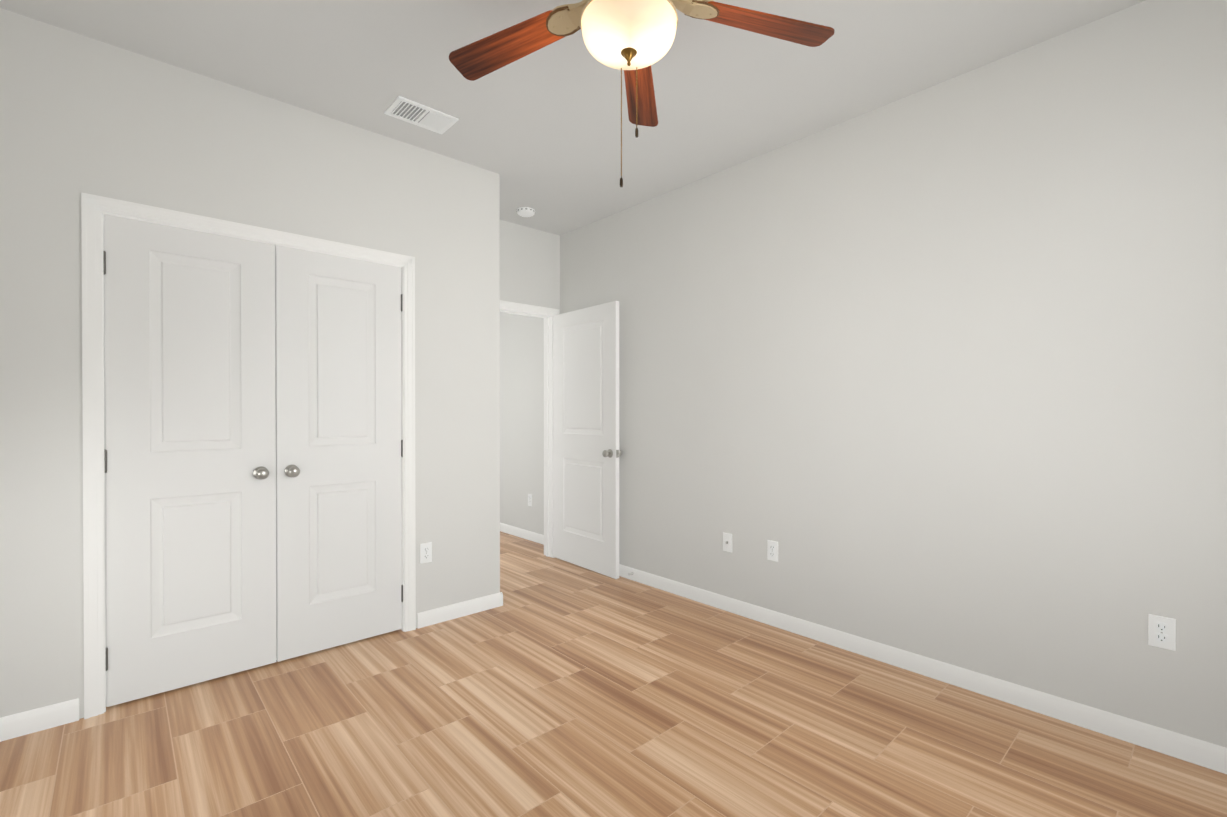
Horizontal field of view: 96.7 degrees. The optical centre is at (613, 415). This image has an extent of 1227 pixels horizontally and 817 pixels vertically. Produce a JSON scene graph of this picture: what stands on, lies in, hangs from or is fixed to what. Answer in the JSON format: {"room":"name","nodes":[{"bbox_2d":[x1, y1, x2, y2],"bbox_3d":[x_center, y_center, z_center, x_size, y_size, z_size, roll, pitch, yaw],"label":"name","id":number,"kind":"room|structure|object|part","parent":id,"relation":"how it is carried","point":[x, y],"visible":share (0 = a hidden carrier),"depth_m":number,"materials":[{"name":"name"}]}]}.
{"room":"empty bedroom","nodes":[
{"label":"empty bedroom","id":0,"kind":"room"},
{"bbox_2d":[0,8,499,718],"bbox_3d":[-1.875,-0.159,2.903,2.466,2.740,0.713,0,0,-42],"label":"wall","id":1,"kind":"structure","parent":0,"point":[80,114],"depth_m":2.36,"materials":[{"name":"paint"}]},
{"bbox_2d":[0,698,78,741],"bbox_3d":[-2.330,1.174,2.008,0.521,0.085,0.014,0,0,-42],"label":"baseboard","id":2,"kind":"structure","parent":1,"relation":"attached to","point":[43,718],"depth_m":2.10,"materials":[{"name":"white wood"}]},
{"bbox_2d":[103,215,275,706],"bbox_3d":[-1.859,0.186,2.435,0.614,2.030,0.100,0,0,-42],"label":"closet door","id":3,"kind":"structure","parent":1,"relation":"in","point":[190,459],"depth_m":2.43,"materials":[{"name":"white painted wood"}]},
{"bbox_2d":[81,192,415,718],"bbox_3d":[-1.666,0.160,2.683,1.348,2.105,0.139,0,0,-42],"label":"trim","id":4,"kind":"structure","parent":1,"relation":"attached to","point":[95,209],"depth_m":2.23,"materials":[{"name":"white wood"}]},
{"bbox_2d":[275,245,402,661],"bbox_3d":[-1.399,0.184,2.851,0.614,2.030,0.100,0,0,-42],"label":"closet door","id":5,"kind":"structure","parent":1,"relation":"in","point":[339,448],"depth_m":2.84,"materials":[{"name":"white painted wood"}]},
{"bbox_2d":[420,542,431,563],"bbox_3d":[-1.078,0.790,3.144,0.070,0.115,0.007,0,0,-42],"label":"electrical outlet","id":6,"kind":"object","parent":1,"relation":"attached to","point":[425,552],"visible":1,"depth_m":3.14,"materials":[{"name":"white plastic"}]},
{"bbox_2d":[417,592,499,628],"bbox_3d":[-0.918,1.167,3.286,0.532,0.085,0.013,0,0,-42],"label":"baseboard","id":7,"kind":"structure","parent":1,"relation":"attached to","point":[453,611],"depth_m":3.27,"materials":[{"name":"white wood"}]},
{"bbox_2d":[500,592,502,605],"bbox_3d":[-0.951,1.164,3.737,0.013,0.085,0.727,0,0,-42],"label":"baseboard","id":8,"kind":"structure","parent":1,"relation":"attached to","point":[501,594],"depth_m":3.47,"materials":[{"name":"white wood"}]},
{"bbox_2d":[500,312,543,534],"bbox_3d":[-1.144,-0.175,5.726,0.120,2.740,2.250,0,0,-42],"label":"wall","id":9,"kind":"structure","parent":0,"point":[521,407],"depth_m":5.33,"materials":[{"name":"paint"}]},
{"bbox_2d":[500,523,543,544],"bbox_3d":[-1.154,1.153,5.644,0.014,0.085,2.130,0,0,-42],"label":"baseboard","id":10,"kind":"structure","parent":9,"relation":"attached to","point":[532,536],"depth_m":5.34,"materials":[{"name":"white wood"}]},
{"bbox_2d":[528,494,531,505],"bbox_3d":[-0.806,0.813,5.262,0.007,0.115,0.070,0,0,-42],"label":"outlet","id":11,"kind":"object","parent":9,"relation":"attached to","point":[529,499],"visible":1,"depth_m":5.26,"materials":[{"name":"white plastic"}]},
{"bbox_2d":[500,220,559,313],"bbox_3d":[-1.687,-0.163,3.636,3.730,2.740,0.120,0,0,-42],"label":"wall","id":12,"kind":"structure","parent":0,"point":[529,266],"depth_m":4.46,"materials":[{"name":"paint"}]},
{"bbox_2d":[500,300,558,557],"bbox_3d":[-0.860,0.150,4.386,0.940,2.105,0.156,0,0,-42],"label":"door frame","id":13,"kind":"structure","parent":12,"relation":"attached to","point":[546,314],"depth_m":4.64,"materials":[{"name":"white wood"}]},
{"bbox_2d":[553,301,621,578],"bbox_3d":[-0.233,0.175,4.303,0.164,2.030,0.823,0,0,-40],"label":"entry door","id":14,"kind":"structure","parent":13,"relation":"attached to","point":[587,452],"depth_m":4.24,"materials":[{"name":"white wood"}]},
{"bbox_2d":[0,0,1144,234],"bbox_3d":[-0.912,-1.577,2.683,3.890,0.100,7.100,0,0,-42],"label":"ceiling","id":15,"kind":"structure","parent":0,"point":[552,140],"depth_m":2.41,"materials":[{"name":"paint"}]},
{"bbox_2d":[384,96,458,133],"bbox_3d":[-0.975,-1.521,2.775,0.305,0.012,0.195,0,0,-42],"label":"ceiling vent","id":16,"kind":"object","parent":15,"relation":"in","point":[415,113],"visible":1,"depth_m":2.76,"materials":[{"name":"white metal"}]},
{"bbox_2d":[517,207,534,216],"bbox_3d":[-0.654,-1.515,4.075,0.134,0.040,0.134,0,0,-42],"label":"smoke detector","id":17,"kind":"object","parent":15,"relation":"attached to","point":[525,211],"visible":1,"depth_m":4.04,"materials":[{"name":"white plastic"}]},
{"bbox_2d":[449,0,834,186],"bbox_3d":[0.029,-1.134,1.658,1.280,0.774,1.310,0,0,-42],"label":"ceiling fan","id":18,"kind":"object","parent":15,"relation":"hanging from","point":[633,39],"visible":1,"depth_m":1.76,"materials":[{"name":"brown wood"}]},
{"bbox_3d":[0.048,-1.367,1.693,0.304,0.308,0.304,0,0,-42],"label":"motor","id":19,"kind":"part","parent":18,"relation":"part of","materials":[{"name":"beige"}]},
{"bbox_3d":[0.049,-0.998,1.736,0.108,0.502,0.111,0,0,-42],"label":"finial chain","id":20,"kind":"part","parent":18,"relation":"part of","materials":[{"name":"gold metal"}]},
{"bbox_3d":[0.048,-1.173,1.694,0.294,0.092,0.294,0,0,-42],"label":"lamp shade","id":21,"kind":"part","parent":18,"relation":"part of","materials":[{"name":"white glass"}]},
{"bbox_2d":[0,531,1226,816],"bbox_3d":[-0.912,1.263,2.700,3.890,0.100,7.100,0,0,-42],"label":"floor","id":22,"kind":"structure","parent":0,"point":[554,687],"depth_m":2.06,"materials":[{"name":"wood"}]},
{"bbox_2d":[560,0,1226,747],"bbox_3d":[1.122,-0.159,3.016,0.120,2.740,4.570,0,0,-42],"label":"wall","id":23,"kind":"structure","parent":0,"point":[938,372],"depth_m":2.41,"materials":[{"name":"paint"}]},
{"bbox_2d":[723,532,731,552],"bbox_3d":[0.702,0.786,3.382,0.016,0.115,0.070,0,0,-42],"label":"outlet","id":24,"kind":"object","parent":23,"relation":"attached to","point":[727,542],"visible":1,"depth_m":3.38,"materials":[{"name":"white plastic"}]},
{"bbox_2d":[767,540,777,561],"bbox_3d":[0.918,0.780,3.151,0.007,0.115,0.070,0,0,-42],"label":"electrical outlet","id":25,"kind":"object","parent":23,"relation":"attached to","point":[772,550],"visible":1,"depth_m":3.15,"materials":[{"name":"white plastic"}]},
{"bbox_2d":[619,564,1226,773],"bbox_3d":[1.072,1.169,2.978,0.014,0.085,4.570,0,0,-42],"label":"baseboard","id":26,"kind":"structure","parent":23,"relation":"attached to","point":[1184,747],"depth_m":2.39,"materials":[{"name":"white wood"}]},
{"bbox_2d":[1148,614,1175,650],"bbox_3d":[1.983,0.784,1.974,0.007,0.115,0.070,0,0,-42],"label":"electrical outlet","id":27,"kind":"object","parent":23,"relation":"attached to","point":[1161,631],"visible":1,"depth_m":1.97,"materials":[{"name":"white plastic"}]}
]}

